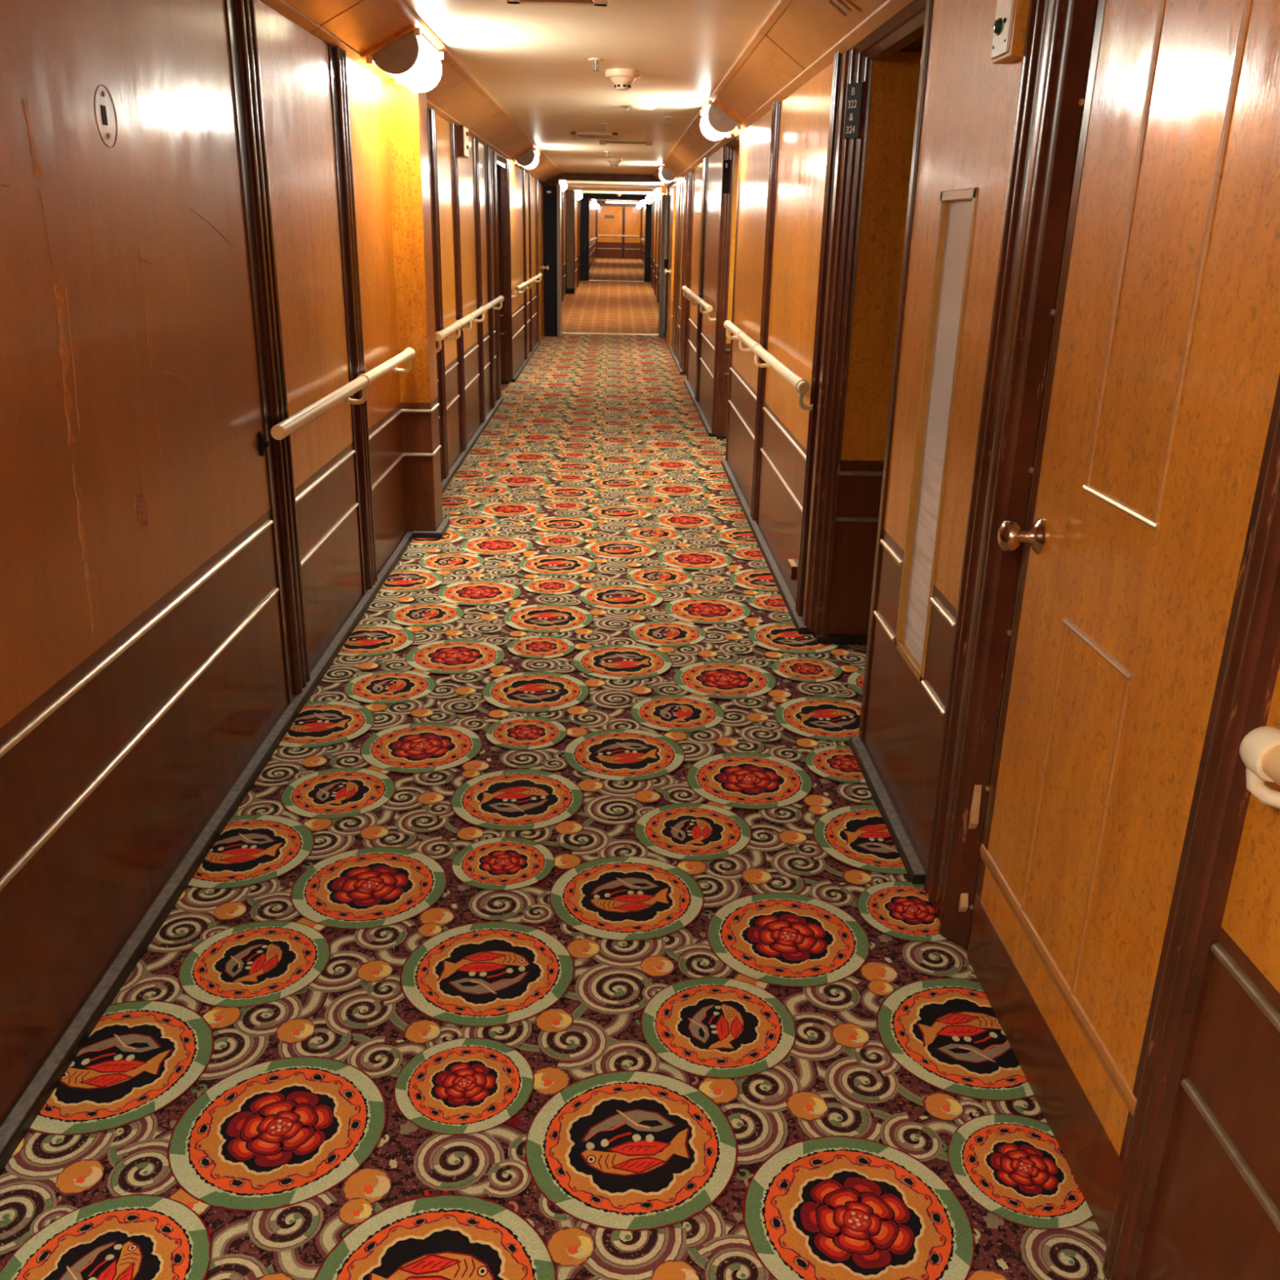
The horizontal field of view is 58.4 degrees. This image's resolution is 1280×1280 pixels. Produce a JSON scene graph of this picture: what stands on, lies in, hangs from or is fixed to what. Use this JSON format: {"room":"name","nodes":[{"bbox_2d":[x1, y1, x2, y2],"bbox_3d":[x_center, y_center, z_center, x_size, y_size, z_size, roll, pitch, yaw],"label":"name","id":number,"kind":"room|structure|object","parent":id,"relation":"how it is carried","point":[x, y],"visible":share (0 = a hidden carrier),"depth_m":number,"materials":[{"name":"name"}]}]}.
{"room":"ship corridor","nodes":[
{"label":"ship corridor","id":0,"kind":"room"},
{"bbox_2d":[0,0,542,1124],"bbox_3d":[-1.708,-2.271,7.276,1.260,2.400,21.700,1,20,-2],"label":"wall","id":1,"kind":"structure","parent":0,"point":[215,220],"depth_m":2.85,"materials":[{"name":"brown wood"}]},
{"bbox_2d":[257,431,269,456],"bbox_3d":[-1.143,-0.596,3.480,0.026,0.075,0.045,1,20,-2],"label":"door knob","id":2,"kind":"object","parent":1,"relation":"in","point":[262,444],"depth_m":3.47,"materials":[{"name":"black metal"}]},
{"bbox_2d":[0,340,541,1175],"bbox_3d":[-1.157,-0.883,6.936,0.195,0.038,20.100,1,20,-2],"label":"baseboard","id":3,"kind":"structure","parent":1,"relation":"attached to","point":[15,1125],"depth_m":2.74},
{"bbox_2d":[271,347,415,439],"bbox_3d":[-1.132,-0.988,4.554,0.100,0.126,2.374,1,20,-2],"label":"handrail","id":4,"kind":"object","parent":1,"relation":"attached to","point":[282,429],"visible":1,"depth_m":4.21,"materials":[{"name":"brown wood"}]},
{"bbox_2d":[360,23,444,93],"bbox_3d":[-1.019,-2.519,4.982,0.239,0.180,0.800,1,20,-2],"label":"wall light","id":5,"kind":"object","parent":1,"relation":"attached to","point":[406,56],"visible":1,"depth_m":4.68,"materials":[{"name":"white glass"}]},
{"bbox_2d":[390,36,441,91],"bbox_3d":[-1.007,-2.510,4.978,0.192,0.158,0.654,1,20,-2],"label":"diffuser","id":6,"kind":"object","parent":5,"relation":"attached to","point":[415,64],"depth_m":4.81,"materials":[{"name":"white glass"}]},
{"bbox_2d":[259,0,562,183],"bbox_3d":[-1.093,-3.266,6.933,0.319,0.181,21.700,1,20,-2],"label":"ceiling soffit","id":7,"kind":"structure","parent":1,"relation":"attached to","point":[354,26],"depth_m":5.04,"materials":[{"name":"brown wood"}]},
{"bbox_2d":[457,124,468,158],"bbox_3d":[-1.200,-3.383,7.771,0.066,0.190,0.240,1,20,-2],"label":"alarm box","id":8,"kind":"object","parent":1,"relation":"attached to","point":[462,131],"visible":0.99,"depth_m":7.68,"materials":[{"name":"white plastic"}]},
{"bbox_2d":[435,295,503,352],"bbox_3d":[-1.218,-2.353,8.371,0.100,0.126,3.924,1,20,-2],"label":"handrail","id":9,"kind":"object","parent":1,"relation":"attached to","point":[457,325],"visible":0.91,"depth_m":7.70,"materials":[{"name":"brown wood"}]},
{"bbox_2d":[511,146,539,169],"bbox_3d":[-1.170,-4.949,11.758,0.239,0.180,0.800,1,20,-2],"label":"wall light","id":10,"kind":"object","parent":1,"relation":"attached to","point":[529,158],"visible":1,"depth_m":11.44,"materials":[{"name":"white glass"}]},
{"bbox_2d":[522,151,538,168],"bbox_3d":[-1.159,-4.940,11.754,0.192,0.158,0.654,1,20,-2],"label":"diffuser","id":11,"kind":"object","parent":10,"relation":"attached to","point":[530,158],"depth_m":11.45,"materials":[{"name":"white glass"}]},
{"bbox_2d":[511,272,542,297],"bbox_3d":[-1.338,-4.282,13.755,0.100,0.126,3.964,1,20,-2],"label":"handrail","id":12,"kind":"object","parent":1,"relation":"attached to","point":[523,285],"visible":1,"depth_m":12.89,"materials":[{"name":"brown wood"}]},
{"bbox_2d":[537,183,548,340],"bbox_3d":[-1.397,-5.459,16.564,0.120,2.090,0.920,1,20,-2],"label":"door","id":13,"kind":"structure","parent":1,"relation":"in","point":[541,267],"depth_m":16.47,"materials":[{"name":"brown wood"}]},
{"bbox_2d":[543,183,561,336],"bbox_3d":[-1.312,-5.712,17.240,0.240,2.148,0.560,1,20,-2],"label":"door","id":14,"kind":"structure","parent":1,"relation":"in","point":[552,194],"depth_m":17.01,"materials":[{"name":"black wood"}]},
{"bbox_2d":[0,257,1107,1279],"bbox_3d":[-0.613,-6.479,22.156,4.200,0.570,52.500,1,20,-2],"label":"floor","id":15,"kind":"structure","parent":0,"point":[571,924],"depth_m":2.52,"materials":[{"name":"carpet"}]},
{"bbox_2d":[561,190,580,301],"bbox_3d":[-1.565,-7.895,23.008,0.430,2.518,11.300,1,20,-2],"label":"wall","id":16,"kind":"structure","parent":0,"point":[571,206],"depth_m":24.51,"materials":[{"name":"orange wood"}]},
{"bbox_2d":[559,180,567,191],"bbox_3d":[-1.356,-7.658,19.219,0.250,0.210,0.640,1,20,-2],"label":"wall light","id":17,"kind":"object","parent":16,"relation":"attached to","point":[562,183],"visible":0.47,"depth_m":18.95,"materials":[{"name":"white glass"}]},
{"bbox_2d":[573,190,582,199],"bbox_3d":[-1.371,-9.649,24.774,0.250,0.210,0.640,1,20,-2],"label":"wall light","id":18,"kind":"object","parent":16,"relation":"attached to","point":[578,194],"visible":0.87,"depth_m":24.50,"materials":[{"name":"white glass"}]},
{"bbox_2d":[542,173,668,335],"bbox_3d":[-0.448,-6.001,17.613,2.500,2.500,0.220,1,20,-2],"label":"trim","id":19,"kind":"structure","parent":16,"relation":"attached to","point":[564,176],"depth_m":17.16,"materials":[{"name":"brown wood"}]},
{"bbox_2d":[580,193,651,281],"bbox_3d":[-0.584,-10.169,28.351,2.500,2.500,0.250,1,20,-2],"label":"trim","id":20,"kind":"structure","parent":16,"relation":"attached to","point":[584,201],"depth_m":28.23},
{"bbox_2d":[403,0,778,201],"bbox_3d":[-0.415,-8.689,21.314,2.700,0.435,52.400,1,20,-2],"label":"ceiling","id":21,"kind":"structure","parent":0,"point":[532,60],"depth_m":5.74,"materials":[{"name":"paint"}]},
{"bbox_2d":[506,0,607,6],"bbox_3d":[-0.297,-2.247,3.953,0.364,0.018,0.470,1,20,-2],"label":"ceiling vent","id":22,"kind":"object","parent":21,"relation":"in","point":[568,2],"visible":1,"depth_m":4.13,"materials":[{"name":"white metal"}]},
{"bbox_2d":[570,131,617,139],"bbox_3d":[-0.399,-4.455,10.109,0.405,0.018,0.550,1,20,-2],"label":"ceiling vent","id":23,"kind":"object","parent":21,"relation":"in","point":[593,135],"visible":1,"depth_m":10.10,"materials":[{"name":"white metal"}]},
{"bbox_2d":[577,134,612,137],"bbox_3d":[-0.399,-4.460,10.107,0.325,0.006,0.470,1,20,-2],"label":"grille","id":24,"kind":"object","parent":23,"relation":"attached to","point":[579,135],"depth_m":10.20,"materials":[{"name":"white metal"}]},
{"bbox_2d":[588,57,604,71],"bbox_3d":[-0.216,-2.826,5.623,0.076,0.052,0.076,1,20,-2],"label":"sprinkler","id":25,"kind":"object","parent":21,"relation":"attached to","point":[596,60],"visible":1,"depth_m":5.61,"materials":[{"name":"grey metal"}]},
{"bbox_2d":[598,123,608,130],"bbox_3d":[-0.287,-4.041,9.011,0.076,0.052,0.076,1,20,-2],"label":"sprinkler","id":26,"kind":"object","parent":21,"relation":"attached to","point":[602,124],"visible":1,"depth_m":9.00,"materials":[{"name":"grey metal"}]},
{"bbox_2d":[606,158,622,167],"bbox_3d":[-0.303,-5.625,13.490,0.184,0.090,0.184,1,20,-2],"label":"smoke detector","id":27,"kind":"object","parent":21,"relation":"attached to","point":[614,162],"visible":1,"depth_m":13.44,"materials":[{"name":"white plastic"}]},
{"bbox_2d":[604,200,639,204],"bbox_3d":[-0.698,-17.123,44.742,1.340,0.100,0.200,1,20,-2],"label":"fluorescent light","id":28,"kind":"object","parent":21,"relation":"attached to","point":[607,202],"visible":0.95,"depth_m":44.67,"materials":[{"name":"white plastic"}]},
{"bbox_2d":[605,68,640,90],"bbox_3d":[-0.090,-2.945,6.019,0.184,0.090,0.184,1,20,-2],"label":"smoke detector","id":29,"kind":"object","parent":21,"relation":"attached to","point":[622,78],"visible":1,"depth_m":5.97,"materials":[{"name":"white plastic"}]},
{"bbox_2d":[599,140,652,146],"bbox_3d":[-0.134,-4.678,10.773,0.495,0.035,0.060,1,20,-2],"label":"conduit","id":30,"kind":"object","parent":21,"relation":"attached to","point":[601,142],"visible":1,"depth_m":10.76,"materials":[{"name":"white metal"}]},
{"bbox_2d":[625,105,655,110],"bbox_3d":[0.002,-3.588,7.724,0.200,0.024,0.200,1,20,-2],"label":"cover plate","id":31,"kind":"object","parent":21,"relation":"attached to","point":[628,107],"visible":1,"depth_m":7.66,"materials":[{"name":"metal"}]},
{"bbox_2d":[662,115,672,124],"bbox_3d":[0.202,-3.806,8.384,0.076,0.052,0.076,1,20,-2],"label":"sprinkler","id":32,"kind":"object","parent":21,"relation":"attached to","point":[667,117],"visible":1,"depth_m":8.38,"materials":[{"name":"grey metal"}]},
{"bbox_2d":[589,202,595,269],"bbox_3d":[-1.708,-13.346,37.387,0.260,2.461,18.950,1,20,-2],"label":"wall","id":33,"kind":"structure","parent":0,"point":[592,209],"depth_m":39.00,"materials":[{"name":"brown wood"}]},
{"bbox_2d":[589,199,596,205],"bbox_3d":[-1.378,-12.626,32.951,0.250,0.210,0.640,1,20,-2],"label":"wall light","id":34,"kind":"object","parent":33,"relation":"attached to","point":[593,202],"visible":0.89,"depth_m":32.68,"materials":[{"name":"white glass"}]},
{"bbox_2d":[595,200,642,258],"bbox_3d":[-0.859,-16.545,46.205,2.350,2.350,0.230,1,20,-2],"label":"wall","id":35,"kind":"structure","parent":0,"point":[627,220],"depth_m":46.11,"materials":[{"name":"brown wood"}]},
{"bbox_2d":[604,215,613,218],"bbox_3d":[-1.232,-16.987,45.918,0.380,0.120,0.015,1,20,-2],"label":"wall plaque","id":36,"kind":"object","parent":35,"relation":"attached to","point":[606,216],"visible":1,"depth_m":45.92,"materials":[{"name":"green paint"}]},
{"bbox_2d":[597,234,639,238],"bbox_3d":[-0.866,-16.272,46.155,1.660,0.129,0.080,1,20,-2],"label":"handrail","id":37,"kind":"object","parent":35,"relation":"attached to","point":[637,236],"visible":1,"depth_m":46.11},
{"bbox_2d":[641,204,645,262],"bbox_3d":[0.381,-13.321,37.443,0.260,2.461,18.950,1,20,-2],"label":"wall","id":38,"kind":"structure","parent":0,"point":[643,206],"depth_m":43.10,"materials":[{"name":"brown wood"}]},
{"bbox_2d":[639,200,645,206],"bbox_3d":[0.105,-13.321,34.860,0.250,0.210,0.640,1,20,-2],"label":"wall light","id":39,"kind":"object","parent":38,"relation":"attached to","point":[642,202],"visible":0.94,"depth_m":34.59,"materials":[{"name":"white glass"}]},
{"bbox_2d":[648,185,666,302],"bbox_3d":[0.499,-7.870,23.063,0.260,2.518,11.300,1,20,-2],"label":"wall","id":40,"kind":"structure","parent":0,"point":[655,207],"depth_m":24.89,"materials":[{"name":"orange wood"}]},
{"bbox_2d":[644,193,655,204],"bbox_3d":[0.243,-9.833,25.488,0.250,0.210,0.640,1,20,-2],"label":"wall light","id":41,"kind":"object","parent":40,"relation":"attached to","point":[649,199],"visible":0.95,"depth_m":25.22,"materials":[{"name":"white glass"}]},
{"bbox_2d":[653,186,666,199],"bbox_3d":[0.358,-7.938,20.326,0.250,0.210,0.640,1,20,-2],"label":"wall light","id":42,"kind":"object","parent":40,"relation":"attached to","point":[657,193],"visible":0.9,"depth_m":20.04,"materials":[{"name":"white glass"}]},
{"bbox_2d":[653,187,663,199],"bbox_3d":[0.323,-7.918,20.311,0.180,0.180,0.560,1,20,-2],"label":"diffuser","id":43,"kind":"object","parent":42,"relation":"attached to","point":[657,193],"depth_m":20.05,"materials":[{"name":"white glass"}]},
{"bbox_2d":[664,0,1279,1279],"bbox_3d":[1.178,-2.237,7.353,1.126,2.400,21.700,1,20,-2],"label":"wall","id":44,"kind":"structure","parent":0,"point":[820,249],"depth_m":2.65,"materials":[{"name":"brown wood"}]},
{"bbox_2d":[657,194,668,337],"bbox_3d":[0.354,-5.655,17.356,0.102,2.046,0.330,1,20,-2],"label":"door","id":45,"kind":"structure","parent":44,"relation":"in","point":[664,198],"depth_m":17.21,"materials":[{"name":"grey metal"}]},
{"bbox_2d":[658,164,678,182],"bbox_3d":[0.357,-5.849,14.370,0.212,0.185,0.800,1,20,-2],"label":"wall light","id":46,"kind":"object","parent":44,"relation":"attached to","point":[666,175],"visible":1,"depth_m":14.05,"materials":[{"name":"white glass"}]},
{"bbox_2d":[659,169,671,182],"bbox_3d":[0.348,-5.843,14.364,0.187,0.169,0.654,1,20,-2],"label":"diffuser","id":47,"kind":"object","parent":46,"relation":"attached to","point":[664,175],"depth_m":14.06,"materials":[{"name":"white glass"}]},
{"bbox_2d":[664,185,675,346],"bbox_3d":[0.396,-5.215,15.990,0.120,2.090,1.000,1,20,-2],"label":"door","id":48,"kind":"structure","parent":44,"relation":"in","point":[673,189],"depth_m":15.77,"materials":[{"name":"brown wood"}]},
{"bbox_2d":[681,285,715,321],"bbox_3d":[0.523,-3.105,10.478,0.095,0.126,3.404,1,20,-2],"label":"handrail","id":49,"kind":"object","parent":44,"relation":"attached to","point":[701,302],"visible":0.97,"depth_m":9.74,"materials":[{"name":"beige plastic"}]},
{"bbox_2d":[699,99,742,141],"bbox_3d":[0.514,-3.334,7.359,0.212,0.185,0.800,1,20,-2],"label":"wall light","id":50,"kind":"object","parent":44,"relation":"attached to","point":[717,122],"visible":1,"depth_m":7.05,"materials":[{"name":"white glass"}]},
{"bbox_2d":[700,108,728,140],"bbox_3d":[0.505,-3.328,7.354,0.187,0.169,0.654,1,20,-2],"label":"diffuser","id":51,"kind":"object","parent":50,"relation":"attached to","point":[714,122],"depth_m":7.06,"materials":[{"name":"white glass"}]},
{"bbox_2d":[722,159,731,193],"bbox_3d":[0.644,-3.424,8.453,0.011,0.236,0.084,-13,24,-35],"label":"room sign","id":52,"kind":"object","parent":44,"relation":"attached to","point":[726,163],"visible":1,"depth_m":8.45,"materials":[{"name":"black plastic"}]},
{"bbox_2d":[724,320,812,410],"bbox_3d":[0.624,-1.485,5.961,0.095,0.126,3.204,1,20,-2],"label":"handrail","id":53,"kind":"object","parent":44,"relation":"attached to","point":[801,385],"visible":1,"depth_m":5.38,"materials":[{"name":"beige plastic"}]},
{"bbox_2d":[653,0,913,187],"bbox_3d":[0.562,-3.238,6.980,0.274,0.200,21.700,1,20,-2],"label":"ceiling soffit","id":54,"kind":"structure","parent":44,"relation":"attached to","point":[797,40],"depth_m":4.72,"materials":[{"name":"brown wood"}]},
{"bbox_2d":[786,559,796,580],"bbox_3d":[0.669,-0.310,5.036,0.022,0.064,0.111,1,20,-2],"label":"door stop","id":55,"kind":"object","parent":44,"relation":"attached to","point":[792,566],"visible":1,"depth_m":5.00,"materials":[{"name":"brown wood"}]},
{"bbox_2d":[664,337,925,884],"bbox_3d":[0.614,-0.980,7.313,0.047,0.037,20.800,1,20,-2],"label":"baseboard","id":56,"kind":"structure","parent":44,"relation":"attached to","point":[913,864],"depth_m":3.55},
{"bbox_2d":[843,80,864,138],"bbox_3d":[0.744,-1.839,3.977,0.011,0.182,0.076,-13,24,-34],"label":"room sign","id":57,"kind":"object","parent":44,"relation":"attached to","point":[855,91],"visible":1,"depth_m":3.97,"materials":[{"name":"black plastic"}]},
{"bbox_2d":[894,187,977,684],"bbox_3d":[0.762,-0.496,2.894,0.054,1.198,0.300,1,20,-2],"label":"window","id":58,"kind":"structure","parent":44,"relation":"in","point":[957,209],"depth_m":2.91,"materials":[{"name":"glass"}]},
{"bbox_2d":[991,0,1029,64],"bbox_3d":[0.740,-1.281,2.273,0.051,0.232,0.112,1,20,-2],"label":"alarm box","id":59,"kind":"object","parent":44,"relation":"attached to","point":[1010,25],"visible":0.98,"depth_m":2.26,"materials":[{"name":"beige plastic"}]},
{"bbox_2d":[966,0,1279,1244],"bbox_3d":[0.759,-0.109,1.893,0.125,2.060,0.796,1,20,-2],"label":"door","id":60,"kind":"structure","parent":44,"relation":"in","point":[1161,406],"depth_m":1.82,"materials":[{"name":"orange wood"}]},
{"bbox_2d":[1239,726,1279,808],"bbox_3d":[0.755,0.588,0.084,0.101,0.114,2.629,1,20,-2],"label":"handrail","id":61,"kind":"object","parent":44,"relation":"attached to","point":[1260,749],"visible":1,"depth_m":1.27,"materials":[{"name":"beige plastic"}]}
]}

